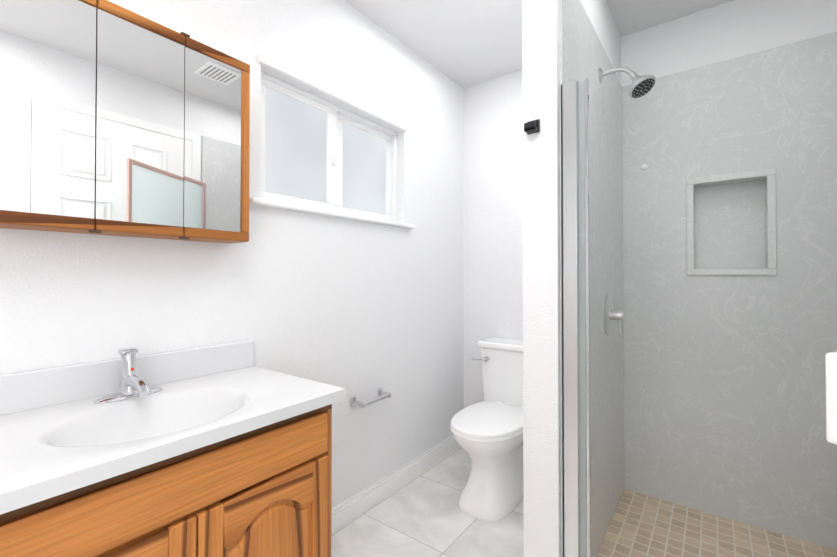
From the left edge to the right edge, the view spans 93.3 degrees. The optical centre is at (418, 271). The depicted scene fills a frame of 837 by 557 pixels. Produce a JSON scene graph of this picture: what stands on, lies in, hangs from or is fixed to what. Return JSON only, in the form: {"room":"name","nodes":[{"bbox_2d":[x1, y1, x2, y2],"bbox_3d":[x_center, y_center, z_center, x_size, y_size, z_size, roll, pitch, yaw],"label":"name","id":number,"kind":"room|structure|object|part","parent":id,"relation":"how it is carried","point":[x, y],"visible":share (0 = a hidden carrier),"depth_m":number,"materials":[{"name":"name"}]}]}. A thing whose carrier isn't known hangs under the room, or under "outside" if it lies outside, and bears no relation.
{"room":"bathroom","nodes":[
{"label":"bathroom","id":0,"kind":"room"},
{"bbox_2d":[0,0,463,507],"bbox_3d":[-0.809,-0.062,1.377,0.150,2.470,3.850,0,-1,37],"label":"wall","id":1,"kind":"structure","parent":0,"point":[361,311],"depth_m":1.74,"materials":[{"name":"white paint"}]},
{"bbox_2d":[0,0,249,243],"bbox_3d":[-0.812,-0.408,1.139,0.129,0.619,0.625,0,-1,37],"label":"upper cabinet","id":2,"kind":"object","parent":1,"relation":"attached to","point":[116,120],"visible":1,"depth_m":1.06,"materials":[{"name":"brown wood"}]},
{"bbox_3d":[-0.895,-0.122,0.935,0.016,0.030,0.203,0,-1,37],"label":"door rail","id":3,"kind":"part","parent":2,"relation":"part of","materials":[{"name":"brown wood"}]},
{"bbox_3d":[-0.884,-0.411,0.949,0.002,0.547,0.173,0,-1,37],"label":"door glass","id":4,"kind":"part","parent":2,"relation":"part of","materials":[{"name":"white"}]},
{"bbox_3d":[-0.895,-0.699,0.942,0.016,0.030,0.203,0,-1,37],"label":"door rail","id":5,"kind":"part","parent":2,"relation":"part of","materials":[{"name":"brown wood"}]},
{"bbox_3d":[-0.774,-0.409,1.109,0.006,0.603,0.210,0,-1,37],"label":"door","id":6,"kind":"part","parent":2,"relation":"part of","materials":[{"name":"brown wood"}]},
{"bbox_3d":[-0.770,-0.120,1.102,0.016,0.030,0.210,0,-1,37],"label":"door rail","id":7,"kind":"part","parent":2,"relation":"part of","materials":[{"name":"brown wood"}]},
{"label":"door glass","id":8,"kind":"part","parent":2,"relation":"part of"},
{"bbox_3d":[-0.770,-0.697,1.109,0.016,0.030,0.210,0,-1,37],"label":"door rail","id":9,"kind":"part","parent":2,"relation":"part of","materials":[{"name":"brown wood"}]},
{"bbox_3d":[-0.648,-0.407,1.277,0.006,0.603,0.206,0,-1,37],"label":"door","id":10,"kind":"part","parent":2,"relation":"part of","materials":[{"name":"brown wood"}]},
{"bbox_3d":[-0.651,-0.407,1.260,0.002,0.547,0.176,0,-1,37],"label":"door glass","id":11,"kind":"part","parent":2,"relation":"part of","materials":[{"name":"white"}]},
{"bbox_3d":[-0.644,-0.119,1.270,0.016,0.030,0.206,0,-1,37],"label":"door rail","id":12,"kind":"part","parent":2,"relation":"part of","materials":[{"name":"brown wood"}]},
{"bbox_3d":[-0.644,-0.696,1.277,0.016,0.030,0.206,0,-1,37],"label":"door rail","id":13,"kind":"part","parent":2,"relation":"part of","materials":[{"name":"brown wood"}]},
{"bbox_2d":[0,340,253,415],"bbox_3d":[-0.867,0.301,1.152,0.020,0.098,0.826,0,-1,37],"label":"backsplash","id":14,"kind":"structure","parent":1,"relation":"attached to","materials":[{"name":"white stone"}]},
{"bbox_2d":[261,71,396,221],"bbox_3d":[-0.407,-0.536,1.925,0.055,0.530,0.880,0,-1,37],"label":"window","id":15,"kind":"structure","parent":1,"relation":"in","point":[295,145],"depth_m":1.82,"materials":[{"name":"glass"}]},
{"bbox_3d":[-0.639,-0.540,1.597,0.022,0.430,0.036,0,-1,37],"label":"window sash","id":16,"kind":"part","parent":15,"relation":"part of","materials":[{"name":"white plastic"}]},
{"bbox_3d":[-0.532,-0.538,1.739,0.004,0.438,0.329,0,-1,37],"label":"glass","id":17,"kind":"part","parent":15,"relation":"part of","materials":[{"name":"clear glass"}]},
{"bbox_3d":[-0.526,-0.308,1.746,0.022,0.030,0.415,0,-1,37],"label":"window sash","id":18,"kind":"part","parent":15,"relation":"part of","materials":[{"name":"white plastic"}]},
{"bbox_3d":[-0.526,-0.768,1.751,0.022,0.030,0.415,0,-1,37],"label":"window sash","id":19,"kind":"part","parent":15,"relation":"part of","materials":[{"name":"white plastic"}]},
{"bbox_3d":[-0.407,-0.790,1.927,0.055,0.022,0.880,0,-1,37],"label":"frame","id":20,"kind":"part","parent":15,"relation":"part of","materials":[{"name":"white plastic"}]},
{"bbox_3d":[-0.419,-0.537,1.891,0.022,0.430,0.058,0,-1,37],"label":"window sash","id":21,"kind":"part","parent":15,"relation":"part of","materials":[{"name":"white plastic"}]},
{"bbox_2d":[331,152,335,165],"bbox_3d":[-0.404,-0.537,1.883,0.012,0.064,0.028,0,-1,37],"label":"window latch","id":22,"kind":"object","parent":15,"relation":"attached to","point":[333,155],"depth_m":1.88,"materials":[{"name":"white plastic"}]},
{"bbox_2d":[337,119,342,206],"bbox_3d":[-0.404,-0.536,1.950,0.021,0.430,0.064,0,-1,37],"label":"window frame","id":23,"kind":"structure","parent":15,"relation":"attached to","point":[339,163],"depth_m":1.95,"materials":[{"name":"white plastic"}]},
{"bbox_2d":[337,207,390,219],"bbox_3d":[-0.294,-0.304,2.094,0.021,0.030,0.430,0,-1,37],"label":"window frame","id":24,"kind":"structure","parent":15,"relation":"attached to","point":[347,210],"depth_m":2.08,"materials":[{"name":"white plastic"}]},
{"bbox_3d":[-0.294,-0.764,2.099,0.021,0.030,0.430,0,-1,37],"label":"fixed window top rail","id":25,"kind":"part","parent":15,"relation":"part of","materials":[{"name":"white plastic"}]},
{"bbox_3d":[-0.287,-0.534,2.107,0.004,0.438,0.340,0,-1,37],"label":"glass","id":26,"kind":"part","parent":15,"relation":"part of","materials":[{"name":"clear glass"}]},
{"bbox_2d":[386,140,390,215],"bbox_3d":[-0.176,-0.533,2.254,0.021,0.430,0.036,0,-1,37],"label":"window frame","id":27,"kind":"structure","parent":15,"relation":"attached to","point":[388,178],"depth_m":2.25,"materials":[{"name":"white plastic"}]},
{"bbox_3d":[-0.150,-0.533,2.268,0.055,0.486,0.022,0,-1,37],"label":"frame","id":28,"kind":"part","parent":15,"relation":"part of","materials":[{"name":"white plastic"}]},
{"bbox_2d":[249,197,414,228],"bbox_3d":[-0.350,-0.262,1.882,0.088,0.024,0.995,0,-1,37],"label":"window sill","id":29,"kind":"structure","parent":1,"relation":"attached to","point":[289,206],"depth_m":1.73,"materials":[{"name":"white"}]},
{"bbox_2d":[258,52,407,131],"bbox_3d":[-0.338,-0.818,1.876,0.022,0.040,0.910,0,-1,37],"label":"trim","id":30,"kind":"structure","parent":1,"relation":"attached to","point":[268,61],"depth_m":1.76,"materials":[{"name":"white wood"}]},
{"bbox_2d":[351,388,390,407],"bbox_3d":[-0.229,0.627,1.954,0.077,0.048,0.216,0,-1,37],"label":"toilet paper holder","id":31,"kind":"object","parent":1,"relation":"attached to","point":[382,395],"visible":1,"depth_m":1.91,"materials":[{"name":"silver metal"}]},
{"bbox_3d":[-0.283,0.626,1.876,0.070,0.024,0.012,0,-1,37],"label":"arm","id":32,"kind":"part","parent":31,"relation":"part of"},
{"bbox_3d":[-0.170,0.628,2.028,0.070,0.024,0.012,0,-1,37],"label":"arm","id":33,"kind":"part","parent":31,"relation":"part of"},
{"bbox_2d":[331,435,460,533],"bbox_3d":[-0.153,1.129,2.104,0.014,0.104,1.580,0,-1,37],"label":"baseboard","id":34,"kind":"structure","parent":1,"relation":"attached to","point":[343,517],"depth_m":2.09,"materials":[{"name":"white wood"}]},
{"bbox_2d":[345,0,732,88],"bbox_3d":[0.003,-1.364,0.784,2.180,0.120,3.850,0,-1,37],"label":"ceiling","id":35,"kind":"structure","parent":0,"point":[463,44],"depth_m":2.06,"materials":[{"name":"white paint"}]},
{"bbox_2d":[522,0,620,556],"bbox_3d":[0.732,-0.058,1.749,0.117,2.470,1.107,0,-1,37],"label":"wall","id":36,"kind":"structure","parent":0,"point":[542,497],"depth_m":1.30,"materials":[{"name":"white paint"}]},
{"bbox_2d":[524,119,539,134],"bbox_3d":[0.373,-0.483,1.305,0.042,0.042,0.039,0,-1,37],"label":"robe hook","id":37,"kind":"object","parent":36,"relation":"attached to","point":[531,127],"visible":1,"depth_m":1.30,"materials":[{"name":"black metal"}]},
{"bbox_3d":[0.372,-0.467,1.303,0.038,0.008,0.034,0,-1,37],"label":"arm","id":38,"kind":"part","parent":37,"relation":"part of"},
{"bbox_2d":[561,80,580,556],"bbox_3d":[0.496,0.239,1.289,0.051,1.715,0.032,0,-1,37],"label":"jamb","id":39,"kind":"object","parent":36,"relation":"attached to","point":[570,325],"visible":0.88,"depth_m":1.27,"materials":[{"name":"silver metal"}]},
{"bbox_2d":[577,79,586,556],"bbox_3d":[0.527,0.240,1.266,0.026,1.713,0.006,0,-1,37],"label":"glass","id":40,"kind":"object","parent":39,"relation":"attached to","point":[582,245],"visible":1,"depth_m":1.27,"materials":[{"name":"white"}]},
{"bbox_2d":[585,78,590,556],"bbox_3d":[0.539,0.239,1.257,0.008,1.715,0.016,0,-1,37],"label":"shower jamb edge","id":41,"kind":"object","parent":40,"relation":"attached to","point":[587,316],"visible":1,"depth_m":1.25,"materials":[{"name":"silver metal"}]},
{"bbox_2d":[560,0,624,556],"bbox_3d":[0.791,0.081,1.722,0.008,2.190,1.077,0,-1,37],"label":"wall panel","id":42,"kind":"object","parent":36,"relation":"attached to","point":[583,55],"visible":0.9,"depth_m":1.72,"materials":[{"name":"stone"}]},
{"bbox_2d":[603,294,623,335],"bbox_3d":[0.903,0.198,1.810,0.063,0.190,0.190,0,-1,37],"label":"shower valve","id":43,"kind":"object","parent":42,"relation":"attached to","point":[611,314],"visible":1,"depth_m":1.79,"materials":[{"name":"silver metal"}]},
{"bbox_3d":[0.882,0.198,1.826,0.011,0.190,0.190,0,-1,37],"label":"plate","id":44,"kind":"part","parent":43,"relation":"part of","materials":[{"name":"silver metal"}]},
{"bbox_3d":[0.916,0.252,1.800,0.013,0.080,0.012,0,-1,37],"label":"lever","id":45,"kind":"part","parent":43,"relation":"part of","materials":[{"name":"silver metal"}]},
{"bbox_2d":[598,67,655,98],"bbox_3d":[0.871,-0.807,1.655,0.212,0.164,0.106,0,-1,37],"label":"shower head","id":46,"kind":"object","parent":42,"relation":"attached to","point":[641,86],"visible":1,"depth_m":1.63},
{"bbox_3d":[0.850,-0.844,1.687,0.136,0.060,0.019,0,-1,37],"label":"arm","id":47,"kind":"part","parent":46,"relation":"part of"},
{"bbox_2d":[331,447,836,556],"bbox_3d":[0.003,1.221,0.755,2.180,0.130,3.850,0,-1,37],"label":"floor","id":48,"kind":"structure","parent":0,"point":[422,514],"depth_m":1.78,"materials":[{"name":"tile"}]},
{"bbox_2d":[0,340,345,556],"bbox_3d":[-0.669,0.692,1.000,0.513,0.953,0.826,0,-1,37],"label":"bathroom vanity","id":49,"kind":"object","parent":48,"relation":"on","point":[222,450],"visible":1,"depth_m":0.95,"materials":[{"name":"brown wood"}]},
{"bbox_3d":[-0.593,0.580,0.715,0.019,0.105,0.250,0,-1,37],"label":"door rail","id":50,"kind":"part","parent":49,"relation":"part of","materials":[{"name":"brown wood"}]},
{"bbox_3d":[-0.500,0.458,0.874,0.019,0.162,0.700,0,-1,37],"label":"rail","id":51,"kind":"part","parent":49,"relation":"part of","materials":[{"name":"brown wood"}]},
{"bbox_3d":[-0.485,0.461,0.863,0.018,0.116,0.724,0,-1,37],"label":"false drawer","id":52,"kind":"part","parent":49,"relation":"part of","materials":[{"name":"brown wood"}]},
{"bbox_2d":[0,366,345,514],"bbox_3d":[-0.669,0.411,1.003,0.513,0.129,0.826,0,-1,37],"label":"countertop","id":53,"kind":"structure","parent":49,"relation":"on","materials":[{"name":"white stone"}]},
{"bbox_2d":[93,347,162,403],"bbox_3d":[-0.775,0.282,1.082,0.152,0.131,0.162,0,-1,37],"label":"faucet","id":54,"kind":"object","parent":53,"relation":"on","point":[133,389],"depth_m":1.08,"materials":[{"name":"silver metal"}]},
{"bbox_3d":[-0.375,0.583,1.007,0.019,0.105,0.250,0,-1,37],"label":"door rail","id":55,"kind":"part","parent":49,"relation":"part of","materials":[{"name":"brown wood"}]},
{"bbox_3d":[-0.379,0.796,1.007,0.010,0.523,0.352,0,-1,37],"label":"door","id":56,"kind":"part","parent":49,"relation":"part of","materials":[{"name":"brown wood"}]},
{"bbox_2d":[450,337,522,520],"bbox_3d":[0.442,0.802,2.168,0.496,0.758,0.755,0,-1,37],"label":"toilet","id":57,"kind":"object","parent":48,"relation":"on","point":[487,433],"visible":0.85,"depth_m":1.98,"materials":[{"name":"white ceramic"}]},
{"bbox_3d":[0.370,0.532,2.413,0.090,0.019,0.030,0,-1,37],"label":"lever","id":58,"kind":"part","parent":57,"relation":"part of","materials":[{"name":"silver metal"}]},
{"bbox_3d":[0.370,0.784,2.051,0.372,0.015,0.482,0,-1,37],"label":"seat","id":59,"kind":"part","parent":57,"relation":"part of","materials":[{"name":"white plastic"}]},
{"bbox_3d":[0.372,0.765,2.054,0.368,0.018,0.485,0,-1,37],"label":"lid","id":60,"kind":"part","parent":57,"relation":"part of","materials":[{"name":"white plastic"}]},
{"bbox_3d":[0.410,0.988,2.103,0.364,0.386,0.608,0,-1,37],"label":"bowl","id":61,"kind":"part","parent":57,"relation":"part of","materials":[{"name":"white ceramic"}]},
{"bbox_3d":[0.613,0.445,2.379,0.470,0.038,0.219,0,-1,37],"label":"tank lid","id":62,"kind":"part","parent":57,"relation":"part of","materials":[{"name":"white ceramic"}]},
{"bbox_3d":[0.616,0.637,2.382,0.449,0.350,0.201,0,-1,37],"label":"tank","id":63,"kind":"part","parent":57,"relation":"part of","materials":[{"name":"white ceramic"}]},
{"bbox_2d":[463,0,836,407],"bbox_3d":[1.112,-0.053,2.250,1.880,2.470,0.150,0,-1,37],"label":"wall","id":64,"kind":"structure","parent":0,"point":[493,206],"depth_m":2.54,"materials":[{"name":"white paint"}]},
{"bbox_3d":[1.600,-0.056,1.947,1.035,2.470,0.050,0,-1,37],"label":"wall","id":65,"kind":"structure","parent":0,"visible":0},
{"bbox_2d":[622,69,695,508],"bbox_3d":[1.268,0.086,2.096,0.323,2.190,0.108,0,-1,37],"label":"wall panel","id":66,"kind":"object","parent":65,"relation":"attached to","point":[659,393],"visible":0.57,"depth_m":2.04,"materials":[{"name":"stone"}]},
{"bbox_2d":[641,164,647,169],"bbox_3d":[1.192,-0.555,2.085,0.032,0.032,0.011,0,-1,37],"label":"wall cap","id":67,"kind":"object","parent":66,"relation":"attached to","point":[644,166],"visible":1,"depth_m":2.08,"materials":[{"name":"white plastic"}]},
{"bbox_2d":[686,184,693,268],"bbox_3d":[1.349,-0.223,1.964,0.030,0.420,0.013,0,-1,37],"label":"trim","id":68,"kind":"structure","parent":65,"relation":"attached to","point":[690,221],"depth_m":1.96,"materials":[{"name":"grey stone"}]},
{"bbox_2d":[694,180,765,268],"bbox_3d":[1.534,-0.223,1.957,0.274,0.420,0.015,0,-1,37],"label":"wall panel","id":69,"kind":"object","parent":65,"relation":"attached to","point":[729,226],"visible":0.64,"depth_m":1.95,"materials":[{"name":"stone"}]},
{"bbox_2d":[693,50,766,187],"bbox_3d":[1.507,-0.722,1.926,0.274,0.578,0.108,0,-1,37],"label":"wall panel","id":70,"kind":"object","parent":65,"relation":"attached to","point":[729,116],"visible":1,"depth_m":1.88,"materials":[{"name":"stone"}]},
{"bbox_2d":[686,168,775,184],"bbox_3d":[1.471,-0.449,1.875,0.334,0.030,0.013,0,-1,37],"label":"trim","id":71,"kind":"structure","parent":65,"relation":"attached to","point":[740,175],"depth_m":1.86,"materials":[{"name":"grey stone"}]},
{"bbox_2d":[694,275,769,530],"bbox_3d":[1.507,0.583,1.911,0.274,1.192,0.108,0,-1,37],"label":"wall panel","id":72,"kind":"object","parent":65,"relation":"attached to","point":[732,403],"visible":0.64,"depth_m":1.86,"materials":[{"name":"stone"}]},
{"bbox_2d":[687,268,776,274],"bbox_3d":[1.471,0.001,1.870,0.334,0.030,0.013,0,-1,37],"label":"trim","id":73,"kind":"structure","parent":65,"relation":"attached to","point":[771,271],"depth_m":1.86,"materials":[{"name":"grey stone"}]},
{"bbox_2d":[767,175,776,267],"bbox_3d":[1.593,-0.225,1.782,0.030,0.420,0.013,0,-1,37],"label":"trim","id":74,"kind":"structure","parent":65,"relation":"attached to","point":[771,222],"depth_m":1.78,"materials":[{"name":"grey stone"}]},
{"bbox_2d":[765,32,836,549],"bbox_3d":[1.732,0.082,1.748,0.288,2.190,0.108,0,-1,37],"label":"wall panel","id":75,"kind":"object","parent":65,"relation":"attached to","point":[801,107],"visible":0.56,"depth_m":1.72,"materials":[{"name":"stone"}]},
{"label":"shower door frame hinge","id":76,"kind":"object","parent":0,"visible":0},
{"label":"shower door","id":77,"kind":"structure","parent":76,"relation":"attached to","visible":0},
{"bbox_2d":[825,352,836,444],"bbox_3d":[0.638,0.191,0.592,0.036,0.137,0.033,0,-1,-22],"label":"door handle","id":78,"kind":"object","parent":77,"relation":"attached to","point":[831,391],"visible":1,"depth_m":0.59,"materials":[{"name":"white plastic"}]}
]}

